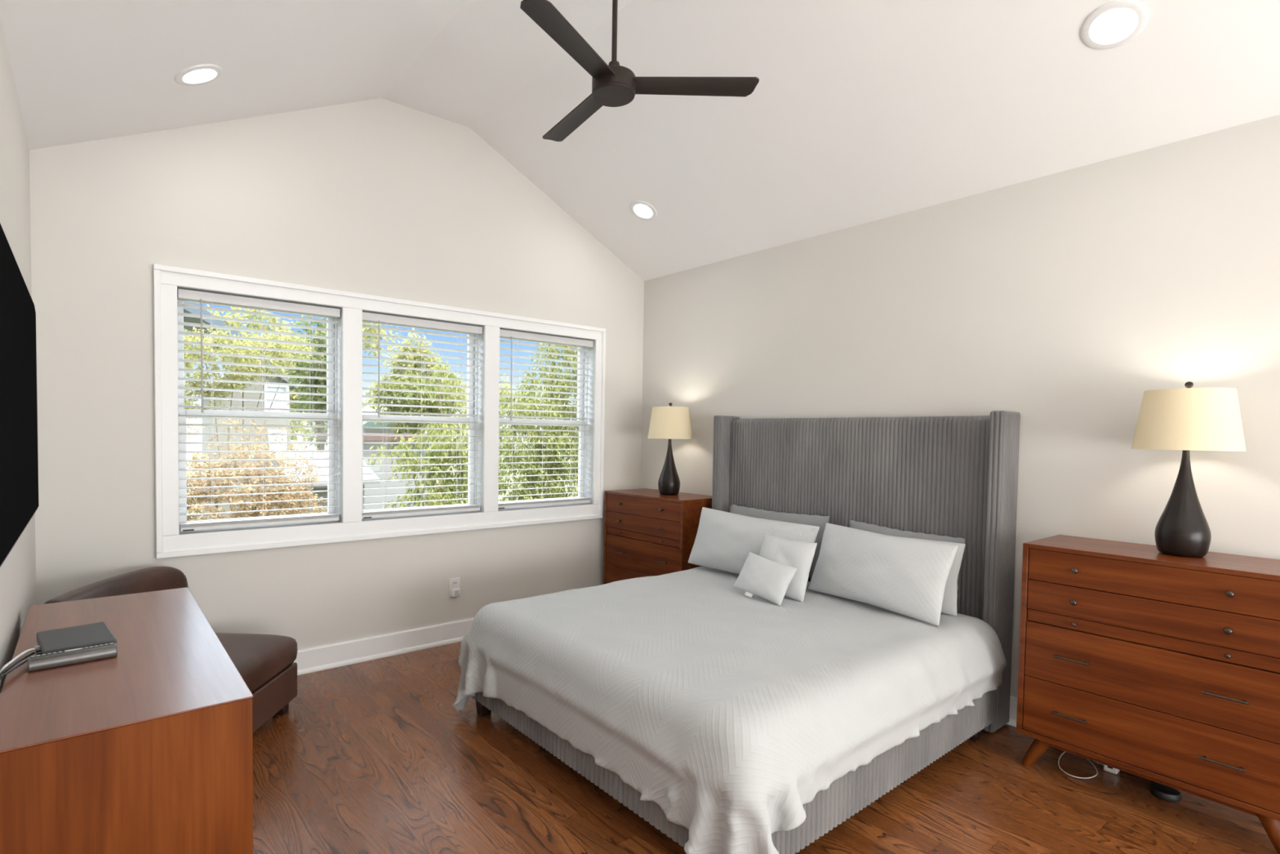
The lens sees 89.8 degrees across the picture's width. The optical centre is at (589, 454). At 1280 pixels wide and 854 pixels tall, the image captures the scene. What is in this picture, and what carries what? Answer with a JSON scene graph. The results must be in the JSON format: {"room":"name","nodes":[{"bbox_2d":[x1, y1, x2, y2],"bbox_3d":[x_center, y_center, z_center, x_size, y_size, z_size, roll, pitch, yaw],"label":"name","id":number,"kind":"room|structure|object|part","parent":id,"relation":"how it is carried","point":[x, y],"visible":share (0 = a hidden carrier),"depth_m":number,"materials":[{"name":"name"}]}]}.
{"room":"bedroom","nodes":[
{"label":"bedroom","id":0,"kind":"room"},
{"bbox_2d":[0,18,36,693],"bbox_3d":[-0.384,0.042,0.058,0.160,2.490,6.600,-1,2,-38],"label":"wall","id":1,"kind":"structure","parent":0,"point":[18,571],"depth_m":2.06,"materials":[{"name":"beige paint"}]},
{"bbox_2d":[0,223,38,567],"bbox_3d":[-1.071,-0.105,1.137,0.086,0.520,1.073,-1,2,-38],"label":"television","id":2,"kind":"object","parent":1,"relation":"attached to","point":[19,455],"visible":1,"depth_m":1.12,"materials":[{"name":"black plastic"}]},
{"bbox_2d":[29,97,644,649],"bbox_3d":[-1.021,-0.443,3.828,3.800,3.187,0.160,-1,2,-38],"label":"wall","id":3,"kind":"structure","parent":0,"point":[380,197],"depth_m":3.33,"materials":[{"name":"beige paint"}]},
{"bbox_2d":[177,286,342,534],"bbox_3d":[-1.693,-0.212,3.315,0.775,1.190,0.160,-1,2,-38],"label":"window","id":4,"kind":"structure","parent":3,"relation":"in","point":[181,420],"depth_m":3.43,"materials":[{"name":"white plastic"}]},
{"bbox_3d":[-1.723,-0.491,3.349,0.749,0.612,0.028,-1,2,-38],"label":"sash","id":5,"kind":"part","parent":4,"relation":"part of","materials":[{"name":"white plastic"}]},
{"bbox_3d":[-1.713,0.072,3.345,0.749,0.596,0.028,-1,2,-38],"label":"sash","id":6,"kind":"part","parent":4,"relation":"part of","materials":[{"name":"white plastic"}]},
{"bbox_2d":[177,288,340,531],"bbox_3d":[-1.665,-0.212,3.279,0.743,1.151,0.072,-1,2,-38],"label":"window blind","id":7,"kind":"object","parent":4,"relation":"attached to","point":[201,297],"visible":0.98,"depth_m":3.25,"materials":[{"name":"white plastic"}]},
{"bbox_3d":[-1.850,-0.193,3.142,0.002,1.098,0.056,-1,2,-38],"label":"ladder cord","id":8,"kind":"part","parent":7,"relation":"part of","materials":[{"name":"white fabric"}]},
{"bbox_3d":[-1.676,0.354,3.302,0.737,0.019,0.052,-1,2,-38],"label":"rail","id":9,"kind":"part","parent":7,"relation":"part of","materials":[{"name":"white plastic"}]},
{"bbox_3d":[-1.668,-0.195,3.284,0.002,1.098,0.056,-1,2,-38],"label":"ladder cord","id":10,"kind":"part","parent":7,"relation":"part of","materials":[{"name":"white fabric"}]},
{"bbox_3d":[-1.487,-0.198,3.425,0.002,1.098,0.056,-1,2,-38],"label":"ladder cord","id":11,"kind":"part","parent":7,"relation":"part of","materials":[{"name":"white fabric"}]},
{"bbox_2d":[153,263,605,558],"bbox_3d":[-0.951,-0.209,3.773,2.669,1.355,0.030,-1,2,-38],"label":"trim","id":12,"kind":"structure","parent":3,"relation":"attached to","point":[166,278],"depth_m":3.49,"materials":[{"name":"white paint"}]},
{"bbox_2d":[293,617,474,675],"bbox_3d":[-0.985,1.090,3.807,3.480,0.126,0.024,-1,2,-38],"label":"baseboard","id":13,"kind":"structure","parent":3,"relation":"attached to","point":[323,657],"depth_m":3.64,"materials":[{"name":"white paint"}]},
{"bbox_2d":[361,310,484,520],"bbox_3d":[-1.013,-0.220,3.844,0.781,1.190,0.160,-1,2,-38],"label":"window","id":14,"kind":"structure","parent":3,"relation":"in","point":[480,384],"depth_m":4.04,"materials":[{"name":"white plastic"}]},
{"bbox_3d":[-1.044,-0.499,3.879,0.755,0.612,0.028,-1,2,-38],"label":"sash","id":15,"kind":"part","parent":14,"relation":"part of","materials":[{"name":"white plastic"}]},
{"bbox_3d":[-1.033,0.063,3.874,0.755,0.596,0.028,-1,2,-38],"label":"sash","id":16,"kind":"part","parent":14,"relation":"part of","materials":[{"name":"white plastic"}]},
{"bbox_2d":[361,311,482,518],"bbox_3d":[-0.985,-0.220,3.808,0.749,1.151,0.072,-1,2,-38],"label":"window blind","id":17,"kind":"object","parent":14,"relation":"attached to","point":[378,318],"visible":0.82,"depth_m":3.78,"materials":[{"name":"white plastic"}]},
{"bbox_3d":[-1.172,-0.202,3.671,0.002,1.098,0.056,-1,2,-38],"label":"ladder cord","id":18,"kind":"part","parent":17,"relation":"part of","materials":[{"name":"white fabric"}]},
{"bbox_3d":[-0.996,0.345,3.832,0.743,0.019,0.052,-1,2,-38],"label":"rail","id":19,"kind":"part","parent":17,"relation":"part of","materials":[{"name":"white plastic"}]},
{"bbox_3d":[-0.989,-0.204,3.813,0.002,1.098,0.056,-1,2,-38],"label":"ladder cord","id":20,"kind":"part","parent":17,"relation":"part of","materials":[{"name":"white fabric"}]},
{"bbox_3d":[-0.806,-0.206,3.956,0.002,1.098,0.056,-1,2,-38],"label":"ladder cord","id":21,"kind":"part","parent":17,"relation":"part of","materials":[{"name":"white fabric"}]},
{"bbox_2d":[448,577,460,597],"bbox_3d":[-0.819,0.814,3.920,0.072,0.116,0.032,-1,2,-38],"label":"wall outlet","id":22,"kind":"object","parent":3,"relation":"attached to","point":[454,583],"visible":1,"depth_m":3.92,"materials":[{"name":"white plastic"}]},
{"bbox_2d":[452,580,457,586],"bbox_3d":[-0.824,0.790,3.926,0.034,0.032,0.003,-1,2,-38],"label":"receptacle","id":23,"kind":"object","parent":22,"relation":"attached to","point":[454,582],"depth_m":3.92,"materials":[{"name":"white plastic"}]},
{"bbox_3d":[-0.808,0.844,3.910,0.028,0.031,0.002,-1,2,-38],"label":"sensor panel","id":24,"kind":"part","parent":22,"relation":"part of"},
{"bbox_2d":[497,327,595,511],"bbox_3d":[-0.325,-0.229,4.381,0.800,1.190,0.160,-1,2,-38],"label":"window","id":25,"kind":"structure","parent":3,"relation":"in","point":[589,471],"depth_m":4.59,"materials":[{"name":"white plastic"}]},
{"bbox_3d":[-0.345,0.055,4.411,0.774,0.596,0.028,-1,2,-38],"label":"sash","id":26,"kind":"part","parent":25,"relation":"part of","materials":[{"name":"white plastic"}]},
{"bbox_3d":[-0.356,-0.508,4.416,0.774,0.612,0.028,-1,2,-38],"label":"sash","id":27,"kind":"part","parent":25,"relation":"part of","materials":[{"name":"white plastic"}]},
{"bbox_2d":[497,328,593,509],"bbox_3d":[-0.297,-0.229,4.345,0.768,1.151,0.072,-1,2,-38],"label":"window blind","id":28,"kind":"object","parent":25,"relation":"attached to","point":[506,334],"visible":0.82,"depth_m":4.33,"materials":[{"name":"white plastic"}]},
{"bbox_3d":[-0.488,-0.210,4.204,0.002,1.098,0.056,-1,2,-38],"label":"ladder cord","id":29,"kind":"part","parent":28,"relation":"part of","materials":[{"name":"white fabric"}]},
{"bbox_3d":[-0.308,0.336,4.368,0.762,0.019,0.052,-1,2,-38],"label":"rail","id":30,"kind":"part","parent":28,"relation":"part of","materials":[{"name":"white plastic"}]},
{"bbox_3d":[-0.301,-0.213,4.350,0.002,1.098,0.056,-1,2,-38],"label":"ladder cord","id":31,"kind":"part","parent":28,"relation":"part of","materials":[{"name":"white fabric"}]},
{"bbox_3d":[-0.113,-0.215,4.496,0.002,1.098,0.056,-1,2,-38],"label":"ladder cord","id":32,"kind":"part","parent":28,"relation":"part of","materials":[{"name":"white fabric"}]},
{"bbox_2d":[0,0,1279,280],"bbox_3d":[1.015,-1.574,1.198,3.800,0.953,7.110,-1,2,-38],"label":"ceiling","id":33,"kind":"structure","parent":0,"point":[858,112],"depth_m":2.73,"materials":[{"name":"white paint"}]},
{"bbox_2d":[174,64,222,85],"bbox_3d":[-1.549,-1.508,2.542,0.166,0.080,0.177,0,2,-14],"label":"recessed light","id":34,"kind":"object","parent":33,"relation":"in","point":[200,74],"visible":1,"depth_m":2.53,"materials":[{"name":"white plastic"}]},
{"bbox_2d":[520,0,759,142],"bbox_3d":[0.015,-1.638,2.443,0.950,0.577,0.892,-1,2,-38],"label":"ceiling fan","id":35,"kind":"object","parent":33,"relation":"hanging from","point":[613,85],"visible":1,"depth_m":2.38,"materials":[{"name":"black metal"}]},
{"bbox_3d":[-0.060,-1.385,2.144,0.104,0.012,0.468,10,7,29],"label":"blade","id":36,"kind":"part","parent":35,"relation":"part of","materials":[{"name":"black metal"}]},
{"bbox_3d":[-0.060,-1.403,2.671,0.104,0.012,0.468,-9,6,-29],"label":"blade","id":37,"kind":"part","parent":35,"relation":"part of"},
{"bbox_3d":[0.397,-1.388,2.408,0.468,0.012,0.104,1,-6,0],"label":"blade","id":38,"kind":"part","parent":35,"relation":"part of","materials":[{"name":"black metal"}]},
{"bbox_2d":[630,200,657,220],"bbox_3d":[0.341,-1.533,4.024,0.163,0.082,0.179,0,2,-25],"label":"recessed light","id":39,"kind":"object","parent":33,"relation":"in","point":[642,210],"visible":1,"depth_m":4.01,"materials":[{"name":"white plastic"}]},
{"bbox_2d":[1080,0,1148,49],"bbox_3d":[1.777,-1.454,2.169,0.163,0.082,0.179,0,2,-25],"label":"recessed light","id":40,"kind":"object","parent":33,"relation":"in","point":[1114,24],"visible":1,"depth_m":2.16,"materials":[{"name":"white plastic"}]},
{"bbox_2d":[253,641,1277,853],"bbox_3d":[1.034,1.328,1.221,3.800,0.120,6.920,-1,2,-38],"label":"floor","id":41,"kind":"structure","parent":0,"point":[376,756],"depth_m":2.28,"materials":[{"name":"brown wood"}]},
{"bbox_2d":[0,586,253,853],"bbox_3d":[-1.307,0.869,1.802,0.466,0.694,1.233,-1,2,-38],"label":"media console","id":42,"kind":"object","parent":41,"relation":"on","point":[147,748],"visible":1,"depth_m":1.37,"materials":[{"name":"brown wood"}]},
{"bbox_2d":[27,642,117,671],"bbox_3d":[-1.312,0.511,1.629,0.176,0.030,0.054,-1,3,-41],"label":"electronic device","id":43,"kind":"object","parent":42,"relation":"on","point":[37,662],"visible":1,"depth_m":1.61,"materials":[{"name":"grey metal"}]},
{"bbox_2d":[35,622,116,654],"bbox_3d":[-1.400,0.507,1.739,0.162,0.031,0.216,-1,3,-44],"label":"cable box","id":44,"kind":"object","parent":42,"relation":"on","point":[95,633],"visible":0.66,"depth_m":1.72,"materials":[{"name":"grey plastic"}]},
{"bbox_2d":[0,658,27,679],"bbox_3d":[-1.363,0.721,1.507,0.024,0.421,0.250,0,2,-25],"label":"cable","id":45,"kind":"object","parent":44,"relation":"attached to","point":[25,660],"visible":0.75,"depth_m":1.53,"materials":[{"name":"black plastic"}]},
{"bbox_2d":[0,651,35,675],"bbox_3d":[-1.382,0.719,1.531,0.026,0.423,0.251,0,2,-25],"label":"cable","id":46,"kind":"object","parent":44,"relation":"attached to","point":[15,663],"visible":1,"depth_m":1.56,"materials":[{"name":"black plastic"}]},
{"bbox_2d":[0,648,35,684],"bbox_3d":[-1.403,0.716,1.558,0.026,0.427,0.251,0,2,-25],"label":"cable","id":47,"kind":"object","parent":44,"relation":"attached to","point":[13,660],"visible":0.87,"depth_m":1.58,"materials":[{"name":"white plastic"}]},
{"bbox_3d":[-0.941,0.817,1.317,0.444,0.540,0.018,-1,2,-38],"label":"panel","id":48,"kind":"part","parent":42,"relation":"part of","materials":[{"name":"brown wood"}]},
{"bbox_2d":[44,566,297,732],"bbox_3d":[-1.692,0.848,2.656,0.681,0.668,0.714,1,2,2],"label":"chaise longue","id":49,"kind":"object","parent":41,"relation":"on","point":[265,663],"visible":0.27,"depth_m":2.74,"materials":[{"name":"brown leather"}]},
{"bbox_3d":[-1.953,0.744,2.662,0.157,0.467,0.713,1,2,1],"label":"backrest","id":50,"kind":"part","parent":49,"relation":"part of","materials":[{"name":"brown leather"}]},
{"bbox_2d":[215,632,297,693],"bbox_3d":[-1.648,0.887,2.715,0.596,0.150,0.532,1,2,2],"label":"seat cushion","id":51,"kind":"object","parent":49,"relation":"on","point":[261,660],"depth_m":2.74,"materials":[{"name":"brown leather"}]},
{"bbox_3d":[-1.657,1.045,2.720,0.594,0.161,0.522,1,2,2],"label":"seat","id":52,"kind":"part","parent":49,"relation":"part of","materials":[{"name":"brown leather"}]},
{"bbox_3d":[-1.409,1.149,2.921,0.052,0.056,0.052,1,2,2],"label":"leg","id":53,"kind":"part","parent":49,"relation":"part of","materials":[{"name":"brown wood"}]},
{"bbox_2d":[603,488,711,584],"bbox_3d":[0.485,0.710,4.385,0.419,0.886,0.762,-1,2,-38],"label":"dresser","id":54,"kind":"object","parent":41,"relation":"on","point":[647,532],"visible":0.68,"depth_m":4.22,"materials":[{"name":"brown wood"}]},
{"bbox_3d":[0.347,0.895,4.286,0.023,0.212,0.719,-1,2,-38],"label":"drawer","id":55,"kind":"part","parent":54,"relation":"part of","materials":[{"name":"brown wood"}]},
{"bbox_3d":[0.350,0.680,4.279,0.023,0.213,0.719,-1,2,-38],"label":"drawer","id":56,"kind":"part","parent":54,"relation":"part of","materials":[{"name":"brown wood"}]},
{"bbox_3d":[0.353,0.466,4.271,0.023,0.113,0.719,-1,2,-38],"label":"drawer","id":57,"kind":"part","parent":54,"relation":"part of","materials":[{"name":"brown wood"}]},
{"bbox_2d":[607,526,679,547],"bbox_3d":[0.354,0.547,4.276,0.016,0.044,0.719,-1,2,-38],"label":"drawer","id":58,"kind":"object","parent":54,"relation":"attached to","point":[640,536],"depth_m":4.25,"materials":[{"name":"brown wood"}]},
{"bbox_3d":[0.354,0.347,4.267,0.023,0.119,0.719,-1,2,-38],"label":"drawer","id":59,"kind":"part","parent":54,"relation":"part of","materials":[{"name":"brown wood"}]},
{"bbox_3d":[0.457,0.687,4.103,0.024,0.008,0.110,-1,2,-38],"label":"bar handle","id":60,"kind":"part","parent":54,"relation":"part of","materials":[{"name":"grey metal"}]},
{"bbox_2d":[647,402,692,494],"bbox_3d":[0.545,-0.041,4.332,0.300,0.620,0.300,-1,2,-38],"label":"table lamp","id":61,"kind":"object","parent":54,"relation":"on","point":[669,423],"visible":1,"depth_m":4.24,"materials":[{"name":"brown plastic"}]},
{"bbox_3d":[0.547,-0.214,4.326,0.300,0.213,0.300,-1,2,-38],"label":"lamp shade","id":62,"kind":"part","parent":61,"relation":"part of","materials":[{"name":"fabric"}]},
{"bbox_2d":[471,410,1020,853],"bbox_3d":[0.671,0.497,2.928,1.929,1.415,1.650,-1,2,-38],"label":"bed","id":63,"kind":"object","parent":41,"relation":"on","point":[949,476],"visible":0.31,"depth_m":2.98,"materials":[{"name":"grey fabric"}]},
{"bbox_3d":[-0.482,1.144,2.936,0.064,0.090,0.064,-1,2,-38],"label":"leg","id":64,"kind":"part","parent":63,"relation":"part of","materials":[{"name":"brown wood"}]},
{"bbox_3d":[-0.055,1.000,2.339,0.050,0.264,1.578,-1,2,-38],"label":"foot rail","id":65,"kind":"part","parent":63,"relation":"part of","materials":[{"name":"grey fabric"}]},
{"bbox_2d":[453,565,1006,853],"bbox_3d":[0.556,0.939,2.816,1.793,0.498,1.775,-1,2,-38],"label":"comforter","id":66,"kind":"object","parent":63,"relation":"on","point":[728,710],"visible":0.91,"depth_m":2.23,"materials":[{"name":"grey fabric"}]},
{"bbox_2d":[688,506,819,573],"bbox_3d":[0.878,0.501,3.520,0.188,0.348,0.774,-1,3,-41],"label":"pillow","id":67,"kind":"object","parent":66,"relation":"on","point":[724,540],"visible":0.69,"depth_m":3.53,"materials":[{"name":"grey fabric"}]},
{"bbox_2d":[733,551,797,605],"bbox_3d":[0.843,0.592,3.082,0.119,0.201,0.293,-1,3,-41],"label":"cushion","id":68,"kind":"object","parent":66,"relation":"on","point":[765,578],"visible":1,"depth_m":3.04,"materials":[{"name":"grey fabric"}]},
{"bbox_2d":[759,533,817,602],"bbox_3d":[0.954,0.550,3.152,0.142,0.281,0.291,-1,2,-36],"label":"cushion","id":69,"kind":"object","parent":66,"relation":"on","point":[797,554],"visible":0.55,"depth_m":3.08,"materials":[{"name":"grey fabric"}]},
{"bbox_2d":[808,522,958,625],"bbox_3d":[1.319,0.526,2.945,0.187,0.337,0.664,0,2,-31],"label":"pillow","id":70,"kind":"object","parent":66,"relation":"on","point":[906,576],"visible":1,"depth_m":2.84,"materials":[{"name":"grey fabric"}]},
{"bbox_2d":[898,536,965,616],"bbox_3d":[1.425,0.537,3.064,0.115,0.312,0.664,-1,2,-35],"label":"pillow","id":71,"kind":"object","parent":66,"relation":"on","point":[948,604],"visible":0.12,"depth_m":2.82,"materials":[{"name":"grey fabric"}]},
{"bbox_2d":[729,504,829,577],"bbox_3d":[1.063,0.493,3.707,0.116,0.348,0.684,-1,2,-35],"label":"pillow","id":72,"kind":"object","parent":63,"relation":"on","point":[813,520],"visible":0.19,"depth_m":3.58,"materials":[{"name":"grey fabric"}]},
{"bbox_3d":[1.387,0.466,3.498,0.094,1.338,1.528,-1,2,-38],"label":"headboard panel","id":73,"kind":"part","parent":63,"relation":"part of","materials":[{"name":"grey fabric"}]},
{"bbox_3d":[1.077,1.018,2.252,1.721,0.260,0.050,-1,2,-38],"label":"rail","id":74,"kind":"part","parent":63,"relation":"part of","materials":[{"name":"grey fabric"}]},
{"bbox_2d":[849,520,964,593],"bbox_3d":[1.514,0.527,3.126,0.108,0.352,0.577,-1,2,-39],"label":"pillow","id":75,"kind":"object","parent":63,"relation":"on","point":[854,524],"visible":0.16,"depth_m":3.12,"materials":[{"name":"grey fabric"}]},
{"bbox_3d":[1.655,1.179,2.764,0.064,0.090,0.064,-1,2,-38],"label":"leg","id":76,"kind":"part","parent":63,"relation":"part of","materials":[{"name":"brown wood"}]},
{"bbox_2d":[1057,751,1103,778],"bbox_3d":[1.933,1.222,2.530,0.226,0.020,0.134,-1,2,-38],"label":"charging cable","id":77,"kind":"object","parent":41,"relation":"on","point":[1064,751],"visible":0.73,"depth_m":2.49,"materials":[{"name":"white plastic"}]},
{"bbox_2d":[1103,764,1119,773],"bbox_3d":[2.046,1.214,2.506,0.046,0.048,0.044,-1,2,-38],"label":"charger","id":78,"kind":"object","parent":41,"relation":"on","point":[1108,768],"visible":0.48,"depth_m":2.49,"materials":[{"name":"white plastic"}]},
{"bbox_2d":[1119,769,1152,781],"bbox_3d":[2.125,1.221,2.479,0.200,0.038,0.052,3,3,42],"label":"cable","id":79,"kind":"object","parent":41,"relation":"on","point":[1120,771],"visible":0.08,"depth_m":2.48,"materials":[{"name":"black plastic"}]},
{"bbox_2d":[1016,534,1279,853],"bbox_3d":[2.074,0.801,2.335,0.419,0.886,0.762,-1,2,-37],"label":"dresser","id":80,"kind":"object","parent":41,"relation":"on","point":[1139,660],"visible":1,"depth_m":2.20,"materials":[{"name":"brown wood"}]},
{"bbox_3d":[1.767,1.168,2.520,0.102,0.132,0.059,1,2,16],"label":"leg","id":81,"kind":"part","parent":80,"relation":"part of","materials":[{"name":"brown wood"}]},
{"bbox_3d":[1.792,0.979,2.389,0.024,0.008,0.110,-1,2,-37],"label":"bar handle","id":82,"kind":"part","parent":80,"relation":"part of","materials":[{"name":"grey metal"}]},
{"bbox_3d":[1.795,0.763,2.381,0.024,0.008,0.110,-1,2,-37],"label":"bar handle","id":83,"kind":"part","parent":80,"relation":"part of","materials":[{"name":"grey metal"}]},
{"bbox_3d":[1.797,0.548,2.373,0.026,0.022,0.022,-1,2,-37],"label":"knob","id":84,"kind":"part","parent":80,"relation":"part of","materials":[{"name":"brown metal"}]},
{"bbox_3d":[1.799,0.429,2.369,0.026,0.022,0.022,-1,2,-37],"label":"knob","id":85,"kind":"part","parent":80,"relation":"part of","materials":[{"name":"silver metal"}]},
{"bbox_3d":[1.934,0.986,2.239,0.023,0.212,0.719,-1,2,-37],"label":"drawer","id":86,"kind":"part","parent":80,"relation":"part of","materials":[{"name":"brown wood"}]},
{"bbox_3d":[1.937,0.770,2.231,0.023,0.213,0.719,-1,2,-37],"label":"drawer","id":87,"kind":"part","parent":80,"relation":"part of","materials":[{"name":"brown wood"}]},
{"bbox_3d":[1.940,0.557,2.224,0.023,0.113,0.719,-1,2,-37],"label":"drawer","id":88,"kind":"part","parent":80,"relation":"part of","materials":[{"name":"brown wood"}]},
{"bbox_2d":[1027,608,1279,672],"bbox_3d":[1.941,0.638,2.229,0.016,0.044,0.719,-1,2,-37],"label":"drawer","id":89,"kind":"object","parent":80,"relation":"attached to","point":[1197,649],"depth_m":2.20,"materials":[{"name":"brown wood"}]},
{"bbox_3d":[1.941,0.438,2.220,0.023,0.119,0.719,-1,2,-37],"label":"drawer","id":90,"kind":"part","parent":80,"relation":"part of","materials":[{"name":"brown wood"}]},
{"bbox_2d":[1131,381,1245,557],"bbox_3d":[2.135,0.049,2.293,0.300,0.620,0.300,-1,2,-38],"label":"table lamp","id":91,"kind":"object","parent":80,"relation":"on","point":[1188,419],"visible":1,"depth_m":2.23,"materials":[{"name":"brown plastic"}]},
{"bbox_3d":[2.137,-0.124,2.287,0.300,0.213,0.300,-1,2,-38],"label":"lamp shade","id":92,"kind":"part","parent":91,"relation":"part of","materials":[{"name":"fabric"}]},
{"bbox_3d":[2.037,0.993,2.060,0.024,0.008,0.110,-1,2,-37],"label":"bar handle","id":93,"kind":"part","parent":80,"relation":"part of","materials":[{"name":"grey metal"}]},
{"bbox_3d":[2.040,0.778,2.053,0.024,0.008,0.110,-1,2,-37],"label":"bar handle","id":94,"kind":"part","parent":80,"relation":"part of","materials":[{"name":"grey metal"}]},
{"bbox_3d":[2.050,0.645,2.054,0.019,0.016,0.016,-1,2,-37],"label":"knob","id":95,"kind":"part","parent":80,"relation":"part of","materials":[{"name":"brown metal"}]},
{"bbox_3d":[2.042,0.562,2.045,0.026,0.022,0.022,-1,2,-37],"label":"knob","id":96,"kind":"part","parent":80,"relation":"part of","materials":[{"name":"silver metal"}]},
{"bbox_3d":[2.044,0.443,2.041,0.026,0.022,0.022,-1,2,-37],"label":"knob","id":97,"kind":"part","parent":80,"relation":"part of","materials":[{"name":"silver metal"}]},
{"bbox_3d":[2.148,1.190,2.010,0.059,0.132,0.102,1,2,-1],"label":"leg","id":98,"kind":"part","parent":80,"relation":"part of","materials":[{"name":"brown wood"}]},
{"bbox_2d":[1149,782,1182,801],"bbox_3d":[2.123,1.229,2.359,0.090,0.030,0.160,3,3,43],"label":"adapter","id":99,"kind":"object","parent":41,"relation":"on","point":[1162,791],"visible":0.8,"depth_m":2.31,"materials":[{"name":"black plastic"}]},
{"bbox_2d":[640,114,1279,697],"bbox_3d":[2.487,0.005,2.296,0.160,2.490,6.600,-1,2,-38],"label":"wall","id":100,"kind":"structure","parent":0,"point":[1057,300],"depth_m":2.80,"materials":[{"name":"beige paint"}]},
{"bbox_2d":[1005,695,1017,727],"bbox_3d":[2.406,1.188,2.269,0.024,0.126,6.576,-1,2,-38],"label":"baseboard","id":101,"kind":"structure","parent":100,"relation":"attached to","point":[1013,700],"depth_m":2.89,"materials":[{"name":"white paint"}]},
{"label":"outside","id":102,"kind":"structure","parent":0,"visible":0},
{"bbox_2d":[186,454,578,520],"bbox_3d":[-29.029,2.216,58.901,100.000,0.200,118.800,-1,2,-38],"label":"ground","id":103,"kind":"structure","parent":102,"point":[189,456],"depth_m":59.58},
{"bbox_2d":[183,301,247,352],"bbox_3d":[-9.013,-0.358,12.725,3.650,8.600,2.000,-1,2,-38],"label":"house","id":104,"kind":"structure","parent":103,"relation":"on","point":[188,310],"depth_m":12.72,"materials":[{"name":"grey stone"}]},
{"bbox_2d":[195,359,297,519],"bbox_3d":[-16.664,-0.701,31.107,3.990,7.840,3.000,-1,2,-38],"label":"house","id":105,"kind":"structure","parent":103,"relation":"on","point":[277,380],"depth_m":30.19,"materials":[{"name":"beige"}]},
{"bbox_3d":[-15.017,-2.713,30.755,0.845,1.070,0.020,-1,2,-38],"label":"pane","id":106,"kind":"part","parent":105,"relation":"part of","materials":[{"name":"white glass"}]},
{"bbox_3d":[-15.031,-0.470,30.843,0.565,1.180,0.020,-1,2,-38],"label":"pane","id":107,"kind":"part","parent":105,"relation":"part of","materials":[{"name":"white glass"}]},
{"bbox_2d":[183,322,315,517],"bbox_3d":[-5.769,0.901,10.860,1.507,6.302,2.784,1,2,9],"label":"tree","id":108,"kind":"object","parent":103,"relation":"on","point":[220,340],"visible":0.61,"depth_m":10.20,"materials":[{"name":"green plant"}]},
{"bbox_2d":[186,418,323,515],"bbox_3d":[-5.214,1.713,10.011,2.146,4.752,0.894,-1,2,-38],"label":"tree","id":109,"kind":"object","parent":103,"relation":"on","point":[233,420],"visible":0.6,"depth_m":9.91,"materials":[{"name":"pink plant"}]},
{"bbox_2d":[186,438,327,520],"bbox_3d":[-4.795,1.961,8.878,2.474,4.346,2.033,-1,2,-38],"label":"shrub","id":110,"kind":"object","parent":103,"relation":"on","point":[220,464],"visible":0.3,"depth_m":8.74,"materials":[{"name":"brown plant"}]},
{"bbox_2d":[183,304,404,503],"bbox_3d":[-18.708,-3.297,38.104,15.861,12.580,5.370,-1,2,-38],"label":"tree","id":111,"kind":"object","parent":103,"relation":"on","point":[293,397],"visible":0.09,"depth_m":37.98,"materials":[{"name":"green plant"}]},
{"bbox_2d":[283,315,327,452],"bbox_3d":[-8.762,-0.468,20.633,2.517,8.303,2.907,-1,2,-38],"label":"tree","id":112,"kind":"object","parent":103,"relation":"on","point":[322,357],"visible":0.31,"depth_m":20.24,"materials":[{"name":"green plant"}]},
{"bbox_2d":[261,452,380,515],"bbox_3d":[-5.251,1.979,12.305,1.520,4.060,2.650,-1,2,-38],"label":"garage","id":113,"kind":"structure","parent":103,"relation":"on","point":[318,455],"depth_m":11.54,"materials":[{"name":"beige"}]},
{"bbox_2d":[315,432,441,510],"bbox_3d":[-5.916,1.612,17.893,2.550,4.400,2.700,-1,2,-38],"label":"house","id":114,"kind":"structure","parent":103,"relation":"on","point":[366,438],"depth_m":16.88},
{"bbox_2d":[362,393,413,433],"bbox_3d":[-8.801,0.490,26.253,2.400,6.000,3.400,-1,2,-38],"label":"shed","id":115,"kind":"object","parent":103,"relation":"on","point":[365,424],"visible":0.07,"depth_m":24.80,"materials":[{"name":"white"}]},
{"bbox_2d":[364,328,466,434],"bbox_3d":[-6.240,-0.509,23.798,3.967,8.237,2.494,-1,2,-38],"label":"tree","id":116,"kind":"object","parent":103,"relation":"on","point":[398,356],"visible":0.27,"depth_m":23.17,"materials":[{"name":"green plant"}]},
{"bbox_2d":[363,358,468,508],"bbox_3d":[-2.263,1.341,9.375,1.945,5.618,1.627,-1,2,-38],"label":"tree","id":117,"kind":"object","parent":103,"relation":"on","point":[439,446],"visible":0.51,"depth_m":9.10,"materials":[{"name":"green plant"}]},
{"bbox_2d":[367,369,466,434],"bbox_3d":[-5.462,0.511,20.626,3.105,6.444,2.204,-1,3,-41],"label":"tree","id":118,"kind":"object","parent":103,"relation":"on","point":[393,393],"visible":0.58,"depth_m":20.15,"materials":[{"name":"green plant"}]},
{"bbox_2d":[362,373,569,503],"bbox_3d":[-6.003,-0.631,32.804,13.569,7.961,3.314,-1,2,-38],"label":"hedge","id":119,"kind":"object","parent":103,"relation":"on","point":[501,392],"visible":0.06,"depth_m":33.02,"materials":[{"name":"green plant"}]},
{"bbox_2d":[497,342,578,501],"bbox_3d":[-0.860,0.633,12.861,3.137,6.840,1.857,-1,3,-42],"label":"tree","id":120,"kind":"object","parent":103,"relation":"on","point":[508,433],"visible":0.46,"depth_m":12.55,"materials":[{"name":"green plant"}]}
]}

